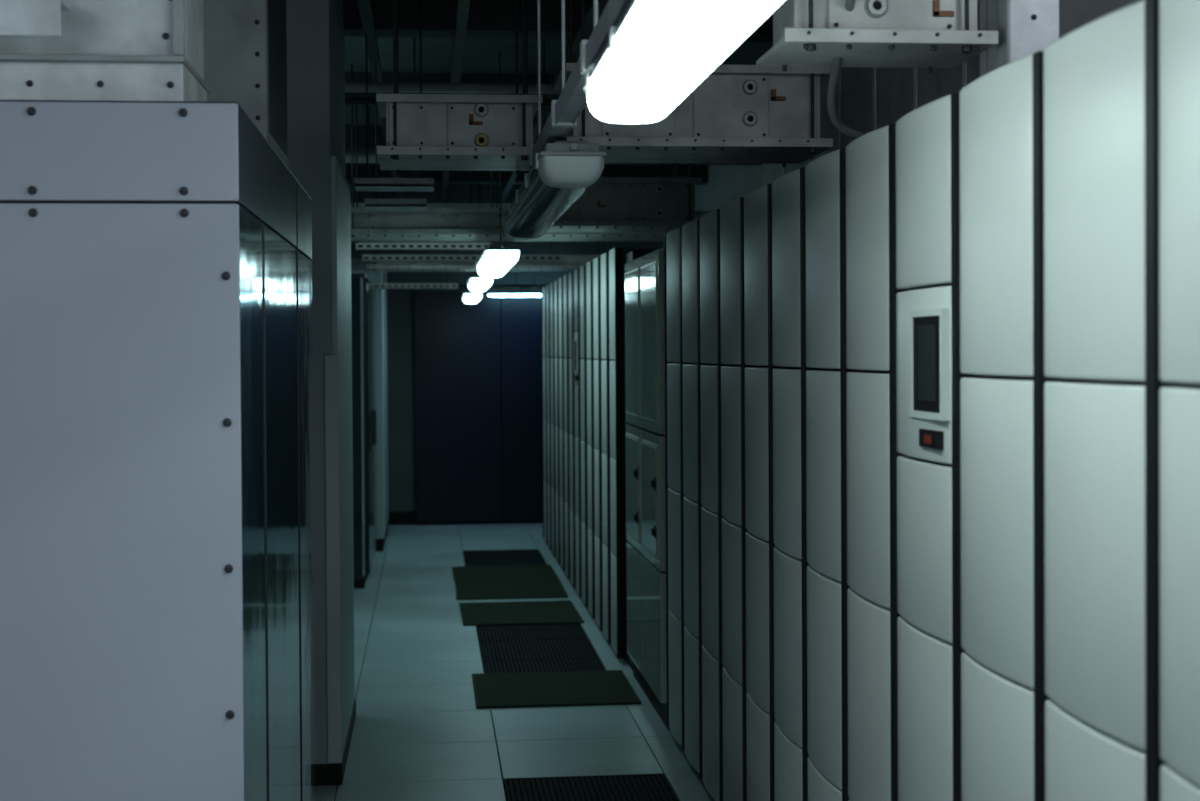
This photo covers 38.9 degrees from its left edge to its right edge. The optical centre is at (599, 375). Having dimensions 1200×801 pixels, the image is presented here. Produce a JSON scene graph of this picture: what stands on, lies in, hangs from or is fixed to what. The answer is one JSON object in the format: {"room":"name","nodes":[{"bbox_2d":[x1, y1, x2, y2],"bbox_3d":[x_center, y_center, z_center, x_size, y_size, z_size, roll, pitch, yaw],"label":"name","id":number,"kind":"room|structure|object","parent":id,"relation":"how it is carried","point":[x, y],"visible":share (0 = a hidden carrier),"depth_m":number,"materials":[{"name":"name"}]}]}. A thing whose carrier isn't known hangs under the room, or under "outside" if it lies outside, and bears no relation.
{"room":"server room","nodes":[
{"label":"server room","id":0,"kind":"room"},
{"bbox_2d":[287,0,355,785],"bbox_3d":[-1.247,-0.071,6.706,0.490,3.100,1.185,0,1,-6],"label":"structural column","id":1,"kind":"structure","parent":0,"point":[315,28],"depth_m":6.15,"materials":[{"name":"metal"}]},
{"bbox_2d":[357,0,606,202],"bbox_3d":[-0.088,-1.493,5.700,1.495,0.240,19.400,0,1,-6],"label":"rail","id":2,"kind":"object","parent":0,"point":[364,6],"depth_m":7.28,"materials":[{"name":"grey metal"}]},
{"bbox_2d":[349,183,663,524],"bbox_3d":[-2.213,-0.193,15.404,5.900,3.100,0.100,0,1,-6],"label":"wall","id":3,"kind":"structure","parent":0,"point":[400,302],"depth_m":15.41,"materials":[{"name":"paint"}]},
{"bbox_2d":[388,511,414,524],"bbox_3d":[-3.407,1.306,15.244,3.470,0.120,0.020,0,1,-6],"label":"baseboard","id":4,"kind":"structure","parent":3,"relation":"attached to","point":[394,518],"depth_m":15.40,"materials":[{"name":"black rubber"}]},
{"bbox_2d":[414,287,542,524],"bbox_3d":[-0.494,0.270,15.484,2.370,2.150,0.100,0,1,-6],"label":"door","id":5,"kind":"structure","parent":3,"relation":"in","point":[478,366],"depth_m":15.38,"materials":[{"name":"metal"}]},
{"bbox_2d":[317,523,714,800],"bbox_3d":[-1.206,1.525,5.579,5.900,0.060,19.700,0,1,-6],"label":"floor","id":6,"kind":"structure","parent":0,"point":[419,733],"depth_m":7.34,"materials":[{"name":"tile"}]},
{"bbox_2d":[0,100,316,800],"bbox_3d":[-1.444,0.473,4.492,1.223,2.079,2.224,0,1,-6],"label":"tall cabinet","id":7,"kind":"object","parent":6,"relation":"on","point":[157,550],"visible":1,"depth_m":3.44,"materials":[{"name":"metal"}]},
{"bbox_2d":[0,0,210,100],"bbox_3d":[-1.394,-0.824,3.587,1.060,0.541,0.500,0,1,-6],"label":"duct","id":8,"kind":"object","parent":7,"relation":"on","point":[102,50],"visible":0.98,"depth_m":3.47,"materials":[{"name":"metal"}]},
{"bbox_2d":[204,0,287,167],"bbox_3d":[-1.018,-0.905,4.543,0.302,0.671,0.770,0,1,-6],"label":"duct","id":9,"kind":"object","parent":7,"relation":"on","point":[245,41],"visible":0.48,"depth_m":4.27,"materials":[{"name":"metal"}]},
{"bbox_2d":[351,273,377,587],"bbox_3d":[-2.067,0.359,12.142,0.925,2.090,1.935,0,1,-6],"label":"rack","id":10,"kind":"object","parent":6,"relation":"on","point":[363,291],"visible":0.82,"depth_m":11.25,"materials":[{"name":"metal"}]},
{"bbox_2d":[351,259,387,550],"bbox_3d":[-2.251,0.227,14.074,0.950,2.300,1.550,0,1,-6],"label":"partition panel","id":11,"kind":"object","parent":6,"relation":"on","point":[357,266],"visible":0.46,"depth_m":13.36,"materials":[{"name":"grey metal"}]},
{"bbox_2d":[463,549,546,565],"bbox_3d":[-0.724,1.396,12.843,0.594,0.020,1.194,0,1,-6],"label":"floor grate","id":12,"kind":"object","parent":6,"relation":"on","point":[517,553],"depth_m":12.94,"materials":[{"name":"black metal"}]},
{"bbox_2d":[452,565,558,582],"bbox_3d":[-0.674,1.392,11.959,0.715,0.012,0.790,0,1,-6],"label":"floor mat","id":13,"kind":"object","parent":6,"relation":"on","point":[511,572],"visible":1,"depth_m":11.91,"materials":[{"name":"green rubber"}]},
{"bbox_2d":[455,580,567,599],"bbox_3d":[-0.590,1.403,11.148,0.710,0.012,0.780,0,1,-5],"label":"floor mat","id":14,"kind":"object","parent":6,"relation":"on","point":[528,589],"visible":1,"depth_m":11.08,"materials":[{"name":"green rubber"}]},
{"bbox_2d":[459,600,583,625],"bbox_3d":[-0.482,1.417,10.164,0.695,0.012,0.840,0,1,-6],"label":"floor mat","id":15,"kind":"object","parent":6,"relation":"on","point":[563,611],"visible":1,"depth_m":10.10,"materials":[{"name":"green rubber"}]},
{"bbox_2d":[476,623,605,672],"bbox_3d":[-0.331,1.450,8.963,0.594,0.020,1.794,0,1,-6],"label":"floor grate","id":16,"kind":"object","parent":6,"relation":"on","point":[566,647],"depth_m":8.96,"materials":[{"name":"black metal"}]},
{"bbox_2d":[541,287,545,539],"bbox_3d":[0.022,0.323,13.840,0.962,2.086,0.426,0,1,-6],"label":"storage cabinet","id":17,"kind":"object","parent":6,"relation":"on","point":[543,288],"visible":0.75,"depth_m":13.82,"materials":[{"name":"grey metal"}]},
{"bbox_2d":[545,282,553,552],"bbox_3d":[0.087,0.332,13.203,0.962,2.086,0.853,0,1,-6],"label":"storage cabinet","id":18,"kind":"object","parent":6,"relation":"on","point":[549,288],"visible":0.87,"depth_m":13.15,"materials":[{"name":"grey metal"}]},
{"bbox_2d":[472,670,640,708],"bbox_3d":[-0.218,1.449,7.879,0.730,0.012,0.760,0,1,-6],"label":"floor mat","id":19,"kind":"object","parent":6,"relation":"on","point":[603,687],"visible":1,"depth_m":7.81,"materials":[{"name":"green rubber"}]},
{"bbox_2d":[553,278,562,567],"bbox_3d":[0.173,0.344,12.355,0.962,2.086,0.853,0,1,-6],"label":"storage cabinet","id":20,"kind":"object","parent":6,"relation":"on","point":[557,284],"visible":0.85,"depth_m":12.30,"materials":[{"name":"grey metal"}]},
{"bbox_2d":[561,272,573,586],"bbox_3d":[0.259,0.356,11.506,0.962,2.086,0.853,0,1,-6],"label":"storage cabinet","id":21,"kind":"object","parent":6,"relation":"on","point":[567,390],"visible":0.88,"depth_m":11.45,"materials":[{"name":"grey metal"}]},
{"bbox_2d":[572,265,585,603],"bbox_3d":[0.341,0.368,10.657,0.970,2.086,0.853,0,1,-6],"label":"storage cabinet","id":22,"kind":"object","parent":6,"relation":"on","point":[578,384],"visible":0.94,"depth_m":10.60,"materials":[{"name":"grey metal"}]},
{"bbox_2d":[504,774,678,800],"bbox_3d":[-0.029,1.492,5.979,0.594,0.020,0.594,0,1,-6],"label":"floor grate","id":23,"kind":"object","parent":6,"relation":"on","point":[635,787],"depth_m":6.10,"materials":[{"name":"black metal"}]},
{"bbox_2d":[584,257,599,626],"bbox_3d":[0.431,0.380,9.809,0.962,2.086,0.853,0,1,-6],"label":"storage cabinet","id":24,"kind":"object","parent":6,"relation":"on","point":[591,346],"visible":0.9,"depth_m":9.76,"materials":[{"name":"grey metal"}]},
{"bbox_2d":[598,247,661,659],"bbox_3d":[0.517,0.392,8.960,0.962,2.086,0.853,0,1,-6],"label":"storage cabinet","id":25,"kind":"object","parent":6,"relation":"on","point":[611,315],"visible":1,"depth_m":8.67,"materials":[{"name":"grey metal"}]},
{"bbox_2d":[624,251,652,670],"bbox_3d":[0.574,0.418,8.392,0.875,2.050,0.270,0,1,-6],"label":"filler panel","id":26,"kind":"object","parent":6,"relation":"on","point":[632,255],"visible":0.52,"depth_m":8.44,"materials":[{"name":"black metal"}]},
{"bbox_2d":[625,248,669,730],"bbox_3d":[0.634,0.459,7.635,0.949,1.990,1.220,0,1,-6],"label":"rack","id":27,"kind":"object","parent":6,"relation":"on","point":[644,275],"visible":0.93,"depth_m":7.36,"materials":[{"name":"grey metal"}]},
{"bbox_2d":[664,219,699,776],"bbox_3d":[0.783,0.448,6.581,0.964,2.042,0.853,0,1,-6],"label":"storage cabinet","id":28,"kind":"object","parent":6,"relation":"on","point":[680,244],"visible":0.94,"depth_m":6.52,"materials":[{"name":"grey metal"}]},
{"bbox_2d":[697,198,743,800],"bbox_3d":[0.869,0.460,5.733,0.964,2.042,0.853,0,1,-6],"label":"storage cabinet","id":29,"kind":"object","parent":6,"relation":"on","point":[719,230],"visible":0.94,"depth_m":5.67,"materials":[{"name":"grey metal"}]},
{"bbox_2d":[741,168,803,800],"bbox_3d":[0.955,0.472,4.884,0.964,2.042,0.853,0,1,-6],"label":"storage cabinet","id":30,"kind":"object","parent":6,"relation":"on","point":[771,272],"visible":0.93,"depth_m":4.81,"materials":[{"name":"grey metal"}]},
{"bbox_2d":[801,124,892,800],"bbox_3d":[1.041,0.484,4.036,0.964,2.042,0.853,0,1,-6],"label":"storage cabinet","id":31,"kind":"object","parent":6,"relation":"on","point":[846,192],"visible":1,"depth_m":3.94,"materials":[{"name":"grey metal"}]},
{"bbox_2d":[827,0,865,138],"bbox_3d":[0.599,-1.065,3.813,0.227,1.050,0.929,0,1,23],"label":"conduit","id":32,"kind":"object","parent":31,"relation":"on","point":[849,4],"visible":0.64,"depth_m":3.84,"materials":[{"name":"grey metal"}]},
{"bbox_2d":[890,53,1036,800],"bbox_3d":[1.124,0.496,3.187,0.970,2.042,0.853,0,1,-6],"label":"storage cabinet","id":33,"kind":"object","parent":6,"relation":"on","point":[963,163],"visible":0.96,"depth_m":3.05,"materials":[{"name":"grey metal"}]},
{"bbox_2d":[996,0,1058,68],"bbox_3d":[0.888,-1.060,3.538,0.105,1.055,0.110,0,1,-6],"label":"support post","id":34,"kind":"object","parent":33,"relation":"on","point":[1025,28],"visible":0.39,"depth_m":3.50,"materials":[{"name":"metal"}]},
{"bbox_2d":[1036,0,1199,800],"bbox_3d":[1.213,0.508,2.338,0.964,2.042,0.853,0,1,-6],"label":"storage cabinet","id":35,"kind":"object","parent":6,"relation":"on","point":[1118,94],"visible":1,"depth_m":2.37,"materials":[{"name":"grey metal"}]},
{"bbox_2d":[343,0,772,184],"bbox_3d":[-1.460,-1.557,7.862,5.900,0.160,11.980,0,1,-6],"label":"ceiling beam","id":36,"kind":"structure","parent":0,"point":[486,18],"depth_m":7.36,"materials":[{"name":"grey metal"}]},
{"bbox_2d":[345,37,772,152],"bbox_3d":[-1.225,-1.654,5.532,5.900,0.100,19.700,0,1,-6],"label":"ceiling","id":37,"kind":"structure","parent":0,"point":[481,55],"depth_m":8.83,"materials":[{"name":"paint"}]},
{"bbox_2d":[354,0,433,191],"bbox_3d":[-0.842,-1.195,6.944,0.320,0.865,0.220,0,1,-6],"label":"cable tray","id":38,"kind":"object","parent":37,"relation":"hanging from","point":[421,184],"visible":1,"depth_m":6.89,"materials":[{"name":"metal"}]},
{"bbox_2d":[365,37,426,210],"bbox_3d":[-0.907,-1.188,7.541,0.270,0.895,0.220,0,1,-6],"label":"cable tray","id":39,"kind":"object","parent":37,"relation":"hanging from","point":[376,204],"visible":0.84,"depth_m":7.49,"materials":[{"name":"metal"}]},
{"bbox_2d":[373,170,457,288],"bbox_3d":[-1.448,-1.197,13.326,0.660,1.040,0.041,0,1,-6],"label":"channel","id":40,"kind":"object","parent":37,"relation":"hanging from","point":[383,285],"visible":0.83,"depth_m":13.31,"materials":[{"name":"metal"}]},
{"bbox_2d":[356,106,497,249],"bbox_3d":[-0.996,-1.211,10.155,0.920,0.925,0.041,0,1,-6],"label":"cable tray","id":41,"kind":"object","parent":37,"relation":"hanging from","point":[361,245],"visible":0.77,"depth_m":10.13,"materials":[{"name":"metal"}]},
{"bbox_2d":[376,0,542,173],"bbox_3d":[-0.481,-1.159,5.760,0.540,0.905,0.490,0,1,-6],"label":"cable tray","id":42,"kind":"object","parent":37,"relation":"hanging from","point":[450,132],"visible":0.93,"depth_m":5.56,"materials":[{"name":"metal"}]},
{"bbox_2d":[362,118,563,261],"bbox_3d":[-0.898,-1.219,11.170,1.320,0.940,0.041,0,1,-6],"label":"channel","id":43,"kind":"object","parent":37,"relation":"hanging from","point":[365,258],"visible":0.79,"depth_m":11.14,"materials":[{"name":"metal"}]},
{"bbox_2d":[462,289,481,303],"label":"fluorescent light","id":44,"kind":"object","parent":37,"relation":"hanging from","point":[469,296],"depth_m":13.57,"materials":[{"name":"plastic"}]},
{"bbox_2d":[463,294,481,303],"bbox_3d":[-1.050,-0.628,13.958,0.136,0.058,0.800,0,1,-6],"label":"diffuser","id":45,"kind":"object","parent":44,"relation":"attached to","point":[467,298],"depth_m":13.57,"materials":[{"name":"white plastic"}]},
{"bbox_2d":[467,272,492,291],"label":"fluorescent light","id":46,"kind":"object","parent":37,"relation":"hanging from","point":[476,282],"depth_m":11.69,"materials":[{"name":"plastic"}]},
{"bbox_2d":[468,278,492,291],"bbox_3d":[-0.859,-0.645,12.168,0.146,0.062,1.000,0,1,-6],"label":"diffuser","id":47,"kind":"object","parent":46,"relation":"attached to","point":[474,284],"depth_m":11.70,"materials":[{"name":"white plastic"}]},
{"bbox_2d":[367,163,604,272],"bbox_3d":[-0.853,-1.257,13.059,1.850,0.920,0.490,0,1,-6],"label":"cable tray","id":48,"kind":"object","parent":37,"relation":"hanging from","point":[571,262],"visible":0.55,"depth_m":12.89,"materials":[{"name":"metal"}]},
{"bbox_2d":[476,51,519,277],"bbox_3d":[-0.564,-1.112,9.217,0.180,1.100,1.624,0,1,-6],"label":"fluorescent light","id":49,"kind":"object","parent":37,"relation":"hanging from","point":[500,256],"visible":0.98,"depth_m":8.53,"materials":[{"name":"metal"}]},
{"bbox_2d":[478,250,518,277],"bbox_3d":[-0.562,-0.598,9.233,0.165,0.070,1.600,0,1,-6],"label":"diffuser","id":50,"kind":"object","parent":49,"relation":"attached to","point":[492,263],"depth_m":8.53,"materials":[{"name":"white plastic"}]},
{"bbox_2d":[351,165,673,207],"bbox_3d":[-0.592,-1.299,10.723,2.200,0.770,0.390,0,1,-6],"label":"ceiling beam","id":51,"kind":"structure","parent":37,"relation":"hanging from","point":[429,205],"depth_m":10.52,"materials":[{"name":"metal"}]},
{"bbox_2d":[351,64,675,243],"bbox_3d":[-0.480,-1.205,9.378,1.850,0.920,0.590,0,1,-6],"label":"cable tray","id":52,"kind":"object","parent":37,"relation":"hanging from","point":[433,224],"visible":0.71,"depth_m":9.09,"materials":[{"name":"metal"}]},
{"bbox_2d":[487,184,540,296],"bbox_3d":[-0.659,-1.222,15.044,0.684,1.050,0.055,0,1,-6],"label":"fluorescent light","id":53,"kind":"object","parent":37,"relation":"hanging from","point":[515,291],"visible":0.52,"depth_m":15.02,"materials":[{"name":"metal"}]},
{"bbox_2d":[488,294,540,296],"bbox_3d":[-0.664,-0.709,15.051,0.660,0.023,0.053,0,1,-6],"label":"diffuser","id":54,"kind":"object","parent":53,"relation":"attached to","point":[491,295],"depth_m":15.02,"materials":[{"name":"white plastic"}]},
{"bbox_2d":[502,0,605,238],"bbox_3d":[-0.184,-1.059,5.462,0.180,1.100,2.274,0,1,-6],"label":"fluorescent light","id":55,"kind":"object","parent":37,"relation":"hanging from","point":[562,172],"visible":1,"depth_m":4.63,"materials":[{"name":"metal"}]},
{"bbox_2d":[504,155,602,238],"bbox_3d":[-0.181,-0.544,5.478,0.165,0.070,2.250,0,1,-6],"label":"diffuser","id":56,"kind":"object","parent":55,"relation":"attached to","point":[553,183],"depth_m":4.75,"materials":[{"name":"white plastic"}]},
{"bbox_2d":[529,0,632,168],"bbox_3d":[0.168,-1.063,1.585,0.060,0.982,7.150,0,1,-6],"label":"lighting trunking","id":57,"kind":"object","parent":37,"relation":"hanging from","point":[565,111],"visible":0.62,"depth_m":3.80,"materials":[{"name":"grey metal"}]},
{"bbox_2d":[543,40,701,231],"bbox_3d":[0.065,-1.192,8.604,0.840,0.930,0.440,0,1,-6],"label":"cable tray","id":58,"kind":"object","parent":37,"relation":"hanging from","point":[611,204],"visible":0.76,"depth_m":8.43,"materials":[{"name":"metal"}]},
{"bbox_2d":[583,0,782,123],"bbox_3d":[0.145,-1.015,2.314,0.180,1.100,1.924,0,1,-6],"label":"fluorescent light","id":59,"kind":"object","parent":37,"relation":"hanging from","point":[659,51],"visible":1,"depth_m":2.54,"materials":[{"name":"plastic"}]},
{"bbox_2d":[553,0,832,166],"bbox_3d":[0.287,-1.161,5.567,0.850,0.905,0.490,0,1,-6],"label":"cable tray","id":60,"kind":"object","parent":37,"relation":"hanging from","point":[737,114],"visible":0.73,"depth_m":5.38,"materials":[{"name":"metal"}]},
{"bbox_2d":[756,0,997,72],"bbox_3d":[0.584,-1.130,3.637,0.450,0.915,0.310,0,1,-6],"label":"cable tray","id":61,"kind":"object","parent":37,"relation":"hanging from","point":[929,34],"visible":1,"depth_m":3.53,"materials":[{"name":"metal"}]},
{"bbox_2d":[695,165,761,219],"bbox_3d":[1.769,-0.077,5.857,0.100,3.100,19.700,0,1,-6],"label":"wall","id":62,"kind":"structure","parent":0,"point":[726,183],"depth_m":13.15,"materials":[{"name":"paint"}]},
{"bbox_2d":[345,82,761,217],"bbox_3d":[-1.681,-1.234,10.069,5.900,0.192,5.252,0,1,-6],"label":"ceiling pipe","id":63,"kind":"object","parent":62,"relation":"attached to","point":[349,86],"visible":0.02,"depth_m":7.56,"materials":[{"name":"metal"}]},
{"bbox_2d":[762,0,1141,185],"bbox_3d":[1.259,-0.929,5.894,0.855,0.690,2.900,0,1,-6],"label":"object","id":64,"kind":"structure","parent":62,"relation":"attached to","point":[868,99],"depth_m":5.17,"materials":[{"name":"grey metal"}]}
]}

